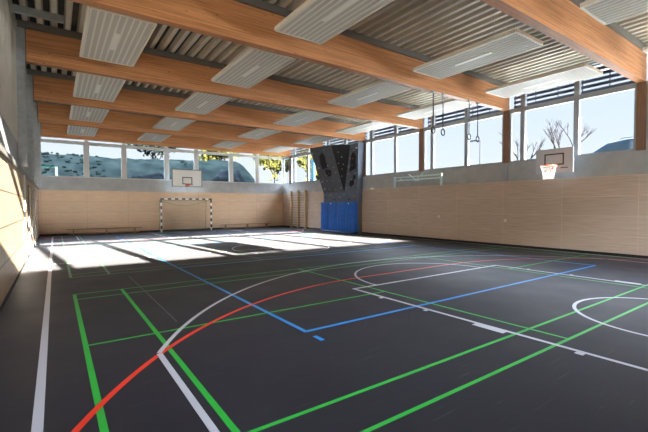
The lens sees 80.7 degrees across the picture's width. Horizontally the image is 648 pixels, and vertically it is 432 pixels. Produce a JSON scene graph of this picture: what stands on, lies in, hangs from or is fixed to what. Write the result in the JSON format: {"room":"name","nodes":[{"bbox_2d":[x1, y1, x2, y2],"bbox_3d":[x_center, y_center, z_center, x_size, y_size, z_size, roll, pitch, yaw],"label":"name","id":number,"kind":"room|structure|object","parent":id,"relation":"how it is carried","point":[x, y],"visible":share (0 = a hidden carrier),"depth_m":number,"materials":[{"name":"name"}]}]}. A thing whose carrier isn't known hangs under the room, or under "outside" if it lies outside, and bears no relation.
{"room":"sports hall","nodes":[
{"label":"sports hall","id":0,"kind":"room"},
{"bbox_2d":[0,0,17,141],"bbox_3d":[-7.835,-3.299,9.579,0.140,2.980,25.920,-1,2,-35],"label":"cladding","id":1,"kind":"object","parent":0,"point":[8,84],"visible":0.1,"depth_m":8.12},
{"bbox_2d":[0,113,38,305],"bbox_3d":[-7.675,-0.246,9.501,0.200,3.120,25.480,-1,2,-35],"label":"wall","id":2,"kind":"structure","parent":0,"point":[12,220],"depth_m":7.56,"materials":[{"name":"brown wood"}]},
{"bbox_2d":[0,143,38,189],"bbox_3d":[-7.630,-1.159,9.613,0.035,0.100,25.250,-1,2,-35],"label":"trim","id":3,"kind":"structure","parent":2,"relation":"attached to","point":[3,150],"depth_m":7.89,"materials":[{"name":"silver metal"}]},
{"bbox_2d":[15,19,27,166],"bbox_3d":[-7.335,-2.941,9.256,0.168,3.480,0.220,-1,2,-35],"label":"steel column","id":4,"kind":"structure","parent":3,"relation":"on","point":[19,31],"depth_m":9.17,"materials":[{"name":"grey metal"}]},
{"bbox_2d":[17,19,422,128],"bbox_3d":[-1.441,-4.312,13.374,14.520,0.997,0.340,-1,2,-35],"label":"beam","id":5,"kind":"structure","parent":4,"relation":"attached to","point":[45,45],"depth_m":11.46,"materials":[{"name":"brown wood"}]},
{"bbox_2d":[26,69,34,176],"bbox_3d":[-9.638,-3.025,12.524,0.168,3.480,0.220,-1,2,-35],"label":"steel column","id":6,"kind":"structure","parent":3,"relation":"on","point":[29,78],"depth_m":12.44,"materials":[{"name":"grey metal"}]},
{"bbox_2d":[27,69,364,140],"bbox_3d":[-3.745,-4.396,16.643,14.520,0.997,0.340,-1,2,-35],"label":"beam","id":7,"kind":"structure","parent":6,"relation":"attached to","point":[50,87],"depth_m":14.92,"materials":[{"name":"brown wood"}]},
{"bbox_2d":[33,102,38,182],"bbox_3d":[-11.942,-3.109,15.793,0.168,3.480,0.220,-1,2,-35],"label":"steel column","id":8,"kind":"structure","parent":3,"relation":"on","point":[36,178],"depth_m":15.72,"materials":[{"name":"grey metal"}]},
{"bbox_2d":[34,101,322,148],"bbox_3d":[-6.048,-4.480,19.912,14.520,0.997,0.340,-1,2,-35],"label":"beam","id":9,"kind":"structure","parent":8,"relation":"attached to","point":[54,113],"depth_m":18.38,"materials":[{"name":"brown wood"}]},
{"bbox_2d":[37,122,41,186],"bbox_3d":[-14.274,-3.194,19.103,0.168,3.480,0.220,-1,2,-35],"label":"steel column","id":10,"kind":"structure","parent":3,"relation":"on","point":[39,184],"depth_m":19.04,"materials":[{"name":"grey metal"}]},
{"bbox_2d":[40,122,290,156],"bbox_3d":[-8.381,-4.565,23.221,14.520,0.997,0.340,-1,2,-35],"label":"beam","id":11,"kind":"structure","parent":10,"relation":"attached to","point":[47,129],"depth_m":22.15,"materials":[{"name":"brown wood"}]},
{"bbox_2d":[0,235,39,311],"bbox_3d":[-7.631,1.285,9.675,0.015,0.050,25.250,-1,2,-35],"label":"baseboard","id":12,"kind":"structure","parent":2,"relation":"attached to","point":[14,282],"depth_m":7.36,"materials":[{"name":"black"}]},
{"bbox_2d":[23,175,26,259],"bbox_3d":[-8.354,0.049,10.676,0.030,2.370,0.170,-1,2,-35],"label":"trim","id":13,"kind":"structure","parent":2,"relation":"attached to","point":[23,175],"depth_m":10.62,"materials":[{"name":"white paint"}]},
{"bbox_2d":[28,185,33,254],"bbox_3d":[-9.839,0.107,12.831,0.081,2.218,1.620,-1,2,-35],"label":"door","id":14,"kind":"structure","parent":2,"relation":"in","point":[29,186],"depth_m":12.68,"materials":[{"name":"brown wood"}]},
{"bbox_2d":[33,189,36,244],"bbox_3d":[-11.941,0.031,15.814,0.081,2.218,1.320,-1,2,-35],"label":"door","id":15,"kind":"structure","parent":2,"relation":"in","point":[34,190],"depth_m":15.33,"materials":[{"name":"brown wood"}]},
{"bbox_2d":[38,176,282,234],"bbox_3d":[-9.027,-0.651,24.212,14.940,3.120,0.200,-1,2,-35],"label":"wall","id":16,"kind":"structure","parent":0,"point":[59,210],"depth_m":22.89,"materials":[{"name":"brown wood"}]},
{"bbox_2d":[40,128,84,177],"bbox_3d":[-14.111,-3.344,20.524,2.080,2.500,0.140,-1,2,-35],"label":"window","id":17,"kind":"structure","parent":16,"relation":"in","point":[42,139],"depth_m":20.60,"materials":[{"name":"grey metal"}]},
{"bbox_2d":[84,140,88,177],"bbox_3d":[-13.187,-3.365,21.174,0.180,2.500,0.180,-1,2,-35],"label":"trim","id":18,"kind":"structure","parent":16,"relation":"attached to","point":[85,141],"depth_m":21.11,"materials":[{"name":"grey metal"}]},
{"bbox_2d":[88,142,122,178],"bbox_3d":[-12.427,-3.382,21.710,1.680,2.500,0.140,-1,2,-35],"label":"window","id":19,"kind":"structure","parent":16,"relation":"in","point":[89,143],"depth_m":21.64,"materials":[{"name":"grey metal"}]},
{"bbox_2d":[122,143,125,178],"bbox_3d":[-11.667,-3.399,22.245,0.180,2.500,0.180,-1,2,-35],"label":"trim","id":20,"kind":"structure","parent":16,"relation":"attached to","point":[123,144],"depth_m":22.17,"materials":[{"name":"grey metal"}]},
{"bbox_2d":[126,145,165,180],"bbox_3d":[-10.702,-3.421,22.924,2.180,2.500,0.140,-1,2,-35],"label":"window","id":21,"kind":"structure","parent":16,"relation":"in","point":[127,146],"depth_m":22.84,"materials":[{"name":"grey metal"}]},
{"bbox_2d":[40,225,282,235],"bbox_3d":[-8.961,0.873,24.167,14.540,0.075,0.015,-1,2,-35],"label":"baseboard","id":22,"kind":"structure","parent":16,"relation":"attached to","point":[282,225],"depth_m":23.11,"materials":[{"name":"black"}]},
{"bbox_2d":[165,147,168,180],"bbox_3d":[-9.738,-3.443,23.603,0.180,2.500,0.180,-1,2,-35],"label":"trim","id":23,"kind":"structure","parent":16,"relation":"attached to","point":[166,148],"depth_m":23.53,"materials":[{"name":"grey metal"}]},
{"bbox_2d":[168,148,194,180],"bbox_3d":[-8.998,-3.459,24.124,1.630,2.500,0.140,-1,2,-35],"label":"window","id":24,"kind":"structure","parent":16,"relation":"in","point":[169,150],"depth_m":24.04,"materials":[{"name":"grey metal"}]},
{"bbox_2d":[171,169,201,190],"bbox_3d":[-8.488,-2.199,23.640,1.840,1.376,1.341,-1,2,-35],"label":"basketball hoop","id":25,"kind":"object","parent":16,"relation":"attached to","point":[180,177],"visible":1,"depth_m":23.52,"materials":[{"name":"white paint"}]},
{"bbox_2d":[194,149,197,169],"bbox_3d":[-8.258,-3.476,24.645,0.180,2.500,0.180,-1,2,-35],"label":"trim","id":26,"kind":"structure","parent":16,"relation":"attached to","point":[195,150],"depth_m":24.57,"materials":[{"name":"grey metal"}]},
{"bbox_2d":[198,151,229,182],"bbox_3d":[-7.297,-3.498,25.322,2.170,2.500,0.140,-1,2,-35],"label":"window","id":27,"kind":"structure","parent":16,"relation":"in","point":[199,152],"depth_m":25.33,"materials":[{"name":"grey metal"}]},
{"bbox_2d":[229,152,232,182],"bbox_3d":[-6.337,-3.519,25.998,0.180,2.500,0.180,-1,2,-35],"label":"trim","id":28,"kind":"structure","parent":16,"relation":"attached to","point":[231,153],"depth_m":25.93,"materials":[{"name":"grey metal"}]},
{"bbox_2d":[233,154,255,182],"bbox_3d":[-5.548,-3.537,26.554,1.750,2.500,0.140,-1,2,-35],"label":"window","id":29,"kind":"structure","parent":16,"relation":"in","point":[235,155],"depth_m":26.63,"materials":[{"name":"grey metal"}]},
{"bbox_2d":[255,154,258,183],"bbox_3d":[-4.759,-3.555,27.109,0.180,2.500,0.180,-1,2,-35],"label":"trim","id":30,"kind":"structure","parent":16,"relation":"attached to","point":[257,155],"depth_m":27.04,"materials":[{"name":"grey metal"}]},
{"bbox_2d":[259,156,282,183],"bbox_3d":[-3.880,-3.575,27.728,1.970,2.500,0.140,-1,2,-35],"label":"window","id":31,"kind":"structure","parent":16,"relation":"in","point":[261,157],"depth_m":27.91,"materials":[{"name":"grey metal"}]},
{"bbox_2d":[0,226,647,431],"bbox_3d":[-1.580,1.270,14.000,15.288,0.204,25.750,-1,2,-35],"label":"floor","id":32,"kind":"structure","parent":0,"point":[259,329],"depth_m":4.57,"materials":[{"name":"black rubber"}]},
{"bbox_2d":[66,227,141,234],"bbox_3d":[-12.152,0.841,21.254,3.670,0.320,0.300,-1,2,-35],"label":"bench","id":33,"kind":"object","parent":32,"relation":"on","point":[134,231],"visible":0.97,"depth_m":21.17,"materials":[{"name":"brown wood"}]},
{"bbox_2d":[159,198,211,231],"bbox_3d":[-8.627,-0.081,23.680,3.049,2.007,1.023,-1,2,-35],"label":"goal","id":34,"kind":"object","parent":32,"relation":"on","point":[161,200],"visible":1,"depth_m":23.64,"materials":[{"name":"white paint"}]},
{"bbox_2d":[220,223,270,228],"bbox_3d":[-5.272,0.686,26.098,3.700,0.320,0.300,-1,2,-35],"label":"bench","id":35,"kind":"object","parent":32,"relation":"on","point":[266,226],"visible":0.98,"depth_m":26.05,"materials":[{"name":"brown wood"}]},
{"bbox_2d":[310,142,363,233],"bbox_3d":[0.623,-1.528,21.813,1.488,4.950,3.400,-1,2,-35],"label":"wall","id":36,"kind":"structure","parent":32,"relation":"on","point":[339,168],"depth_m":21.29,"materials":[{"name":"black"}]},
{"bbox_2d":[318,202,357,233],"bbox_3d":[0.747,0.072,22.003,0.430,1.740,3.200,-1,2,-35],"label":"mat","id":37,"kind":"object","parent":32,"relation":"on","point":[336,217],"visible":1,"depth_m":21.69,"materials":[{"name":"blue plastic"}]},
{"bbox_2d":[7,0,647,122],"bbox_3d":[-1.408,-5.438,14.255,16.210,1.200,26.450,-1,2,-35],"label":"ceiling","id":38,"kind":"structure","parent":0,"point":[430,28],"depth_m":10.25,"materials":[{"name":"grey metal"}]},
{"bbox_2d":[11,3,63,23],"bbox_3d":[-6.480,-4.586,8.665,0.949,0.157,0.100,-1,2,-35],"label":"tie","id":39,"kind":"object","parent":38,"relation":"attached to","point":[18,9],"visible":1,"depth_m":8.62,"materials":[{"name":"grey metal"}]},
{"bbox_2d":[67,125,98,136],"bbox_3d":[-11.713,-4.521,18.488,1.196,0.808,2.876,-1,2,-35],"label":"ceiling panel","id":40,"kind":"object","parent":38,"relation":"hanging from","point":[72,130],"visible":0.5,"depth_m":18.42,"materials":[{"name":"white"}]},
{"bbox_2d":[69,105,108,122],"bbox_3d":[-9.381,-4.436,15.178,1.196,0.808,2.876,-1,2,-35],"label":"ceiling panel","id":41,"kind":"object","parent":38,"relation":"hanging from","point":[81,113],"visible":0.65,"depth_m":15.16,"materials":[{"name":"white"}]},
{"bbox_2d":[73,72,125,101],"bbox_3d":[-7.048,-4.351,11.868,1.196,0.808,2.876,-1,2,-35],"label":"ceiling panel","id":42,"kind":"object","parent":38,"relation":"hanging from","point":[87,86],"visible":0.85,"depth_m":11.72,"materials":[{"name":"white metal"}]},
{"bbox_2d":[94,85,100,92],"bbox_3d":[-7.047,-3.953,11.879,0.100,0.011,1.000,-1,2,-35],"label":"lamp","id":43,"kind":"object","parent":42,"relation":"attached to","point":[97,88],"depth_m":11.88,"materials":[{"name":"white"}]},
{"bbox_2d":[79,5,156,66],"bbox_3d":[-4.658,-4.264,8.477,1.196,0.808,2.876,-1,2,-35],"label":"ceiling panel","id":44,"kind":"object","parent":38,"relation":"hanging from","point":[107,36],"visible":0.94,"depth_m":8.21,"materials":[{"name":"grey metal"}]},
{"bbox_2d":[109,33,119,49],"bbox_3d":[-4.657,-3.865,8.488,0.100,0.011,1.000,-1,2,-35],"label":"lamp","id":45,"kind":"object","parent":44,"relation":"attached to","point":[114,41],"depth_m":8.45,"materials":[{"name":"white plastic"}]},
{"bbox_2d":[137,133,171,141],"bbox_3d":[-9.056,-4.581,20.359,1.196,0.808,2.876,-1,2,-35],"label":"ceiling panel","id":46,"kind":"object","parent":38,"relation":"hanging from","point":[151,137],"visible":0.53,"depth_m":20.36,"materials":[{"name":"white metal"}]},
{"bbox_2d":[153,116,194,130],"bbox_3d":[-6.724,-4.496,17.049,1.196,0.808,2.876,-1,2,-35],"label":"ceiling panel","id":47,"kind":"object","parent":38,"relation":"hanging from","point":[167,123],"visible":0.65,"depth_m":17.04,"materials":[{"name":"white"}]},
{"bbox_2d":[175,90,232,114],"bbox_3d":[-4.391,-4.411,13.739,1.196,0.808,2.876,-1,2,-35],"label":"ceiling panel","id":48,"kind":"object","parent":38,"relation":"hanging from","point":[199,103],"visible":0.77,"depth_m":13.61,"materials":[{"name":"white metal"}]},
{"bbox_2d":[212,140,245,147],"bbox_3d":[-5.623,-4.658,22.776,1.196,0.808,2.876,-1,2,-35],"label":"ceiling panel","id":49,"kind":"object","parent":38,"relation":"hanging from","point":[224,144],"visible":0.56,"depth_m":22.76,"materials":[{"name":"white metal"}]},
{"bbox_2d":[211,46,295,87],"bbox_3d":[-2.001,-4.323,10.348,1.196,0.808,2.876,-1,2,-35],"label":"ceiling panel","id":50,"kind":"object","parent":38,"relation":"hanging from","point":[254,65],"visible":0.9,"depth_m":10.12,"materials":[{"name":"white metal"}]},
{"bbox_2d":[242,65,259,76],"bbox_3d":[-2.000,-3.925,10.359,0.100,0.011,1.000,-1,2,-35],"label":"lamp","id":51,"kind":"object","parent":50,"relation":"attached to","point":[255,67],"depth_m":10.30,"materials":[{"name":"white"}]},
{"bbox_2d":[238,127,281,138],"bbox_3d":[-3.291,-4.573,19.467,1.196,0.808,2.876,-1,2,-35],"label":"ceiling panel","id":52,"kind":"object","parent":38,"relation":"hanging from","point":[257,133],"visible":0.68,"depth_m":19.35,"materials":[{"name":"white"}]},
{"bbox_2d":[263,145,295,152],"bbox_3d":[-2.803,-4.722,24.762,1.196,0.808,2.876,-1,2,-35],"label":"ceiling panel","id":53,"kind":"object","parent":38,"relation":"hanging from","point":[277,149],"visible":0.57,"depth_m":24.81,"materials":[{"name":"white metal"}]},
{"bbox_2d":[69,0,509,110],"bbox_3d":[0.892,-4.227,10.064,14.520,0.997,0.340,-1,2,-35],"label":"beam","id":54,"kind":"structure","parent":38,"relation":"attached to","point":[251,23],"depth_m":8.88,"materials":[{"name":"brown wood"}]},
{"bbox_2d":[431,90,435,133],"bbox_3d":[3.361,-3.187,11.733,0.206,1.308,0.080,-1,2,-35],"label":"ring","id":55,"kind":"object","parent":54,"relation":"hanging from","point":[433,91],"visible":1,"depth_m":11.72,"materials":[{"name":"metal"}]},
{"bbox_2d":[441,93,444,135],"bbox_3d":[3.745,-3.186,12.004,0.206,1.328,0.080,-1,2,-35],"label":"ring","id":56,"kind":"object","parent":54,"relation":"hanging from","point":[442,94],"visible":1,"depth_m":12.00,"materials":[{"name":"metal"}]},
{"bbox_2d":[467,100,470,139],"bbox_3d":[4.865,-3.211,12.792,0.206,1.328,0.080,-1,2,-35],"label":"ring","id":57,"kind":"object","parent":54,"relation":"hanging from","point":[468,101],"visible":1,"depth_m":12.79,"materials":[{"name":"metal"}]},
{"bbox_2d":[476,102,479,141],"bbox_3d":[5.266,-3.205,13.075,0.206,1.358,0.080,-1,2,-35],"label":"ring","id":58,"kind":"object","parent":54,"relation":"hanging from","point":[477,103],"visible":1,"depth_m":13.05,"materials":[{"name":"metal"}]},
{"bbox_2d":[273,110,330,126],"bbox_3d":[-0.958,-4.488,16.157,1.196,0.808,2.876,-1,2,-35],"label":"ceiling panel","id":59,"kind":"object","parent":38,"relation":"hanging from","point":[302,117],"visible":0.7,"depth_m":16.00,"materials":[{"name":"white"}]},
{"bbox_2d":[294,136,337,144],"bbox_3d":[-0.470,-4.637,21.453,1.196,0.808,2.876,-1,2,-35],"label":"ceiling panel","id":60,"kind":"object","parent":38,"relation":"hanging from","point":[315,139],"visible":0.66,"depth_m":21.42,"materials":[{"name":"white metal"}]},
{"bbox_2d":[274,0,393,43],"bbox_3d":[0.274,-4.240,7.120,1.196,0.808,2.876,-1,2,-35],"label":"ceiling panel","id":61,"kind":"object","parent":38,"relation":"hanging from","point":[315,21],"visible":1,"depth_m":7.41,"materials":[{"name":"white metal"}]},
{"bbox_2d":[321,0,356,21],"bbox_3d":[0.275,-3.842,7.131,0.100,0.011,1.000,-1,2,-35],"label":"lamp","id":62,"kind":"object","parent":61,"relation":"attached to","point":[347,3],"depth_m":7.12,"materials":[{"name":"white"}]},
{"bbox_2d":[335,121,391,134],"bbox_3d":[1.862,-4.552,18.143,1.196,0.808,2.876,-1,2,-35],"label":"ceiling panel","id":63,"kind":"object","parent":38,"relation":"hanging from","point":[367,126],"visible":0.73,"depth_m":18.02,"materials":[{"name":"white"}]},
{"bbox_2d":[328,77,410,107],"bbox_3d":[1.432,-4.401,12.765,1.196,0.808,2.876,-1,2,-35],"label":"ceiling panel","id":64,"kind":"object","parent":38,"relation":"hanging from","point":[381,89],"visible":0.92,"depth_m":12.57,"materials":[{"name":"white metal"}]},
{"bbox_2d":[396,97,475,119],"bbox_3d":[4.252,-4.464,14.751,1.196,0.808,2.876,-1,2,-35],"label":"ceiling panel","id":65,"kind":"object","parent":38,"relation":"hanging from","point":[452,104],"visible":0.84,"depth_m":14.57,"materials":[{"name":"white"}]},
{"bbox_2d":[412,8,542,78],"bbox_3d":[3.707,-4.318,9.537,1.196,0.808,2.876,-1,2,-35],"label":"ceiling panel","id":66,"kind":"object","parent":38,"relation":"hanging from","point":[515,41],"visible":0.98,"depth_m":9.24,"materials":[{"name":"white metal"}]},
{"bbox_2d":[455,52,491,65],"bbox_3d":[3.708,-3.919,9.548,0.100,0.011,1.000,-1,2,-35],"label":"lamp","id":67,"kind":"object","parent":66,"relation":"attached to","point":[487,53],"depth_m":9.49,"materials":[{"name":"white plastic"}]},
{"bbox_2d":[485,52,602,97],"bbox_3d":[6.527,-4.381,11.523,1.196,0.808,2.876,-1,2,-35],"label":"ceiling panel","id":68,"kind":"object","parent":38,"relation":"hanging from","point":[583,71],"visible":0.99,"depth_m":11.27,"materials":[{"name":"white"}]},
{"bbox_2d":[523,79,557,88],"bbox_3d":[6.529,-3.983,11.534,0.100,0.011,1.000,-1,2,-35],"label":"lamp","id":69,"kind":"object","parent":68,"relation":"attached to","point":[553,80],"depth_m":11.48,"materials":[{"name":"white plastic"}]},
{"bbox_2d":[488,67,600,97],"bbox_3d":[6.519,-3.998,11.527,1.090,0.034,2.770,-1,2,-35],"label":"tray","id":70,"kind":"object","parent":68,"relation":"on","point":[570,74],"depth_m":11.29,"materials":[{"name":"grey"}]},
{"bbox_2d":[480,0,646,82],"bbox_3d":[3.207,-4.142,6.779,14.520,0.997,0.340,-1,2,-35],"label":"beam","id":71,"kind":"structure","parent":38,"relation":"attached to","point":[612,46],"depth_m":8.46,"materials":[{"name":"brown wood"}]},
{"bbox_2d":[580,0,647,24],"bbox_3d":[6.040,-4.233,6.228,1.196,0.808,2.876,-1,2,-35],"label":"ceiling panel","id":72,"kind":"object","parent":38,"relation":"hanging from","point":[606,12],"visible":1,"depth_m":7.12,"materials":[{"name":"white metal"}]},
{"bbox_2d":[642,46,647,54],"bbox_3d":[8.860,-4.296,8.213,1.196,0.808,2.876,-1,2,-35],"label":"ceiling panel","id":73,"kind":"object","parent":38,"relation":"hanging from","point":[644,49],"visible":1,"depth_m":9.03,"materials":[{"name":"white"}]},
{"bbox_2d":[283,150,647,255],"bbox_3d":[4.375,-0.517,17.986,0.200,3.120,25.480,-1,2,-35],"label":"wall","id":74,"kind":"structure","parent":0,"point":[609,214],"depth_m":13.98,"materials":[{"name":"brown wood"}]},
{"bbox_2d":[283,150,292,183],"bbox_3d":[-2.635,-3.813,27.975,0.360,2.955,0.880,-1,2,-35],"label":"window","id":75,"kind":"structure","parent":74,"relation":"in","point":[284,158],"depth_m":28.22,"materials":[{"name":"grey metal"}]},
{"bbox_2d":[289,156,290,183],"bbox_3d":[-2.403,-3.292,27.467,0.145,1.940,0.230,-1,2,-35],"label":"timber post","id":76,"kind":"object","parent":74,"relation":"on","point":[290,156],"visible":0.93,"depth_m":27.37,"materials":[{"name":"brown wood"}]},
{"bbox_2d":[290,190,306,228],"bbox_3d":[-1.796,-0.474,26.438,0.159,2.600,1.970,-1,2,-35],"label":"wall bars","id":77,"kind":"object","parent":74,"relation":"attached to","point":[305,191],"visible":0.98,"depth_m":26.35,"materials":[{"name":"brown wood"}]},
{"bbox_2d":[291,142,324,183],"bbox_3d":[-1.146,-3.759,25.863,0.360,2.955,3.810,-1,2,-35],"label":"window","id":78,"kind":"structure","parent":74,"relation":"in","point":[307,153],"depth_m":26.59,"materials":[{"name":"grey metal"}]},
{"bbox_2d":[327,132,366,144],"bbox_3d":[1.172,-3.674,22.573,0.360,2.955,3.760,-1,2,-35],"label":"window","id":79,"kind":"structure","parent":74,"relation":"in","point":[345,141],"depth_m":22.38,"materials":[{"name":"grey metal"}]},
{"bbox_2d":[362,141,365,176],"bbox_3d":[2.233,-3.123,20.888,0.145,1.940,0.230,-1,2,-35],"label":"timber post","id":80,"kind":"object","parent":74,"relation":"on","point":[364,163],"visible":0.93,"depth_m":20.79,"materials":[{"name":"brown wood"}]},
{"bbox_2d":[365,119,423,175],"bbox_3d":[3.476,-3.590,19.305,0.360,2.955,3.760,-1,2,-35],"label":"window","id":81,"kind":"structure","parent":74,"relation":"in","point":[396,134],"depth_m":19.52,"materials":[{"name":"grey metal"}]},
{"bbox_2d":[394,173,441,187],"bbox_3d":[4.321,-1.667,17.686,0.252,0.596,2.830,-1,2,-35],"label":"wall frame","id":82,"kind":"object","parent":74,"relation":"attached to","point":[440,174],"visible":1,"depth_m":17.51,"materials":[{"name":"grey metal"}]},
{"bbox_2d":[419,129,423,170],"bbox_3d":[4.537,-3.038,17.619,0.145,1.940,0.230,-1,2,-35],"label":"timber post","id":83,"kind":"object","parent":74,"relation":"on","point":[421,132],"visible":0.93,"depth_m":17.57,"materials":[{"name":"brown wood"}]},
{"bbox_2d":[423,106,503,170],"bbox_3d":[5.794,-3.505,16.015,0.360,2.955,3.810,-1,2,-35],"label":"window","id":84,"kind":"structure","parent":74,"relation":"in","point":[497,113],"depth_m":15.81,"materials":[{"name":"grey metal"}]},
{"bbox_2d":[287,174,640,193],"bbox_3d":[4.252,-1.383,17.981,0.035,0.012,25.250,-1,2,-35],"label":"trim","id":85,"kind":"structure","parent":74,"relation":"attached to","point":[633,174],"depth_m":13.72,"materials":[{"name":"brown wood"}]},
{"bbox_2d":[283,225,647,258],"bbox_3d":[4.243,1.000,18.036,0.015,0.085,25.250,-1,2,-35],"label":"baseboard","id":86,"kind":"structure","parent":74,"relation":"attached to","point":[452,240],"depth_m":13.92,"materials":[{"name":"black"}]},
{"bbox_2d":[502,163,507,181],"bbox_3d":[6.788,-1.640,14.335,0.073,0.687,0.200,-1,2,-35],"label":"strip","id":87,"kind":"object","parent":74,"relation":"attached to","point":[504,165],"visible":1,"depth_m":14.30,"materials":[{"name":"grey concrete"}]},
{"bbox_2d":[503,110,509,162],"bbox_3d":[6.870,-2.953,14.310,0.145,1.940,0.230,-1,2,-35],"label":"timber post","id":88,"kind":"object","parent":74,"relation":"on","point":[506,114],"visible":0.86,"depth_m":14.26,"materials":[{"name":"brown wood"}]},
{"bbox_2d":[536,146,574,178],"bbox_3d":[7.486,-1.700,12.475,1.076,1.006,1.140,-1,2,-35],"label":"basketball hoop","id":89,"kind":"object","parent":74,"relation":"attached to","point":[558,160],"visible":1,"depth_m":12.43,"materials":[{"name":"grey"}]},
{"bbox_2d":[509,62,636,162],"bbox_3d":[8.118,-3.420,12.718,0.360,2.955,3.780,-1,2,-35],"label":"window","id":90,"kind":"structure","parent":74,"relation":"in","point":[577,96],"depth_m":12.38,"materials":[{"name":"grey metal"}]},
{"bbox_2d":[635,81,646,150],"bbox_3d":[9.185,-2.869,11.024,0.145,1.940,0.230,-1,2,-35],"label":"timber post","id":91,"kind":"object","parent":74,"relation":"on","point":[641,99],"visible":1,"depth_m":10.98,"materials":[{"name":"brown wood"}]},
{"bbox_2d":[646,80,647,149],"bbox_3d":[10.485,-3.334,9.359,0.360,2.955,3.960,-1,2,-35],"label":"window","id":92,"kind":"structure","parent":74,"relation":"in","point":[647,80],"depth_m":10.89,"materials":[{"name":"grey"}]},
{"label":"outside","id":93,"kind":"structure","parent":0,"visible":0},
{"bbox_2d":[41,154,254,182],"bbox_3d":[-16.636,-3.712,40.879,80.000,2.859,35.333,-1,2,-35],"label":"hillside","id":94,"kind":"structure","parent":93,"point":[211,168],"depth_m":26.50,"materials":[{"name":"green plant"}]},
{"bbox_2d":[41,166,57,175],"bbox_3d":[-15.872,-2.265,21.305,1.660,1.050,0.100,-1,2,-35],"label":"railing","id":95,"kind":"object","parent":94,"relation":"on","point":[56,168],"visible":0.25,"depth_m":21.68,"materials":[{"name":"white metal"}]},
{"bbox_2d":[41,152,186,176],"bbox_3d":[-16.917,-3.176,24.161,16.504,2.292,4.367,-1,2,-35],"label":"scrub","id":96,"kind":"object","parent":94,"relation":"on","point":[43,153],"visible":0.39,"depth_m":24.58,"materials":[{"name":"green plant"}]},
{"bbox_2d":[131,173,170,179],"bbox_3d":[-11.444,-2.298,25.654,3.524,1.248,1.205,-1,2,-35],"label":"boulder","id":97,"kind":"object","parent":94,"relation":"on","point":[156,175],"visible":0.12,"depth_m":25.21,"materials":[{"name":"stone"}]},
{"bbox_2d":[127,144,178,159],"bbox_3d":[-15.335,-5.541,33.834,5.284,5.417,3.796,0,2,4],"label":"tree","id":98,"kind":"object","parent":94,"relation":"on","point":[147,152],"visible":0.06,"depth_m":34.16,"materials":[{"name":"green plant"}]},
{"bbox_2d":[198,150,241,160],"bbox_3d":[-9.824,-5.134,35.811,4.879,5.854,3.937,0,2,17],"label":"tree","id":99,"kind":"object","parent":94,"relation":"on","point":[205,157],"visible":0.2,"depth_m":35.73,"materials":[{"name":"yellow plant"}]},
{"bbox_2d":[211,169,245,181],"bbox_3d":[-7.441,-2.664,29.216,3.242,1.978,1.704,-1,2,-35],"label":"boulder","id":100,"kind":"object","parent":94,"relation":"on","point":[223,175],"visible":0.19,"depth_m":28.86,"materials":[{"name":"stone"}]},
{"bbox_2d":[252,154,293,182],"bbox_3d":[-5.014,-4.509,37.129,3.075,4.902,5.091,1,2,40],"label":"tree","id":101,"kind":"object","parent":94,"relation":"on","point":[274,165],"visible":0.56,"depth_m":37.05,"materials":[{"name":"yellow plant"}]},
{"bbox_2d":[296,149,318,180],"bbox_3d":[-0.827,-4.053,35.543,3.682,4.658,2.703,0,2,-6],"label":"tree","id":102,"kind":"object","parent":94,"relation":"on","point":[302,161],"visible":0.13,"depth_m":34.78,"materials":[{"name":"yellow plant"}]},
{"bbox_2d":[311,159,314,180],"bbox_3d":[-0.905,-3.171,31.585,0.100,3.100,0.440,-1,2,-35],"label":"banner","id":103,"kind":"object","parent":94,"relation":"on","point":[312,161],"visible":0.5,"depth_m":31.52,"materials":[{"name":"blue fabric"}]},
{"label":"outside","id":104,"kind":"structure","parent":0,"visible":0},
{"bbox_3d":[44.000,-1.505,28.094,75.660,0.300,55.300,-1,2,-35],"label":"ground","id":105,"kind":"structure","parent":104,"visible":0},
{"bbox_2d":[470,140,480,163],"bbox_3d":[11.447,-3.655,28.793,0.160,4.150,0.870,-1,2,-35],"label":"street lamp","id":106,"kind":"object","parent":105,"relation":"on","point":[471,140],"visible":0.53,"depth_m":28.47,"materials":[{"name":"white metal"}]},
{"bbox_2d":[498,132,544,159],"bbox_3d":[13.400,-3.689,26.373,2.858,4.357,2.396,0,2,0],"label":"tree","id":107,"kind":"object","parent":105,"relation":"on","point":[532,155],"visible":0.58,"depth_m":26.09,"materials":[{"name":"black plant"}]},
{"bbox_2d":[543,120,595,148],"bbox_3d":[12.963,-3.307,20.476,2.699,3.925,1.354,0,2,0],"label":"tree","id":108,"kind":"object","parent":105,"relation":"on","point":[552,139],"visible":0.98,"depth_m":20.36,"materials":[{"name":"black plant"}]},
{"bbox_2d":[592,136,633,152],"bbox_3d":[11.398,-2.010,13.976,1.820,1.626,4.551,-1,2,-35],"label":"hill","id":109,"kind":"structure","parent":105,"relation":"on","point":[625,144],"depth_m":13.65,"materials":[{"name":"blue"}]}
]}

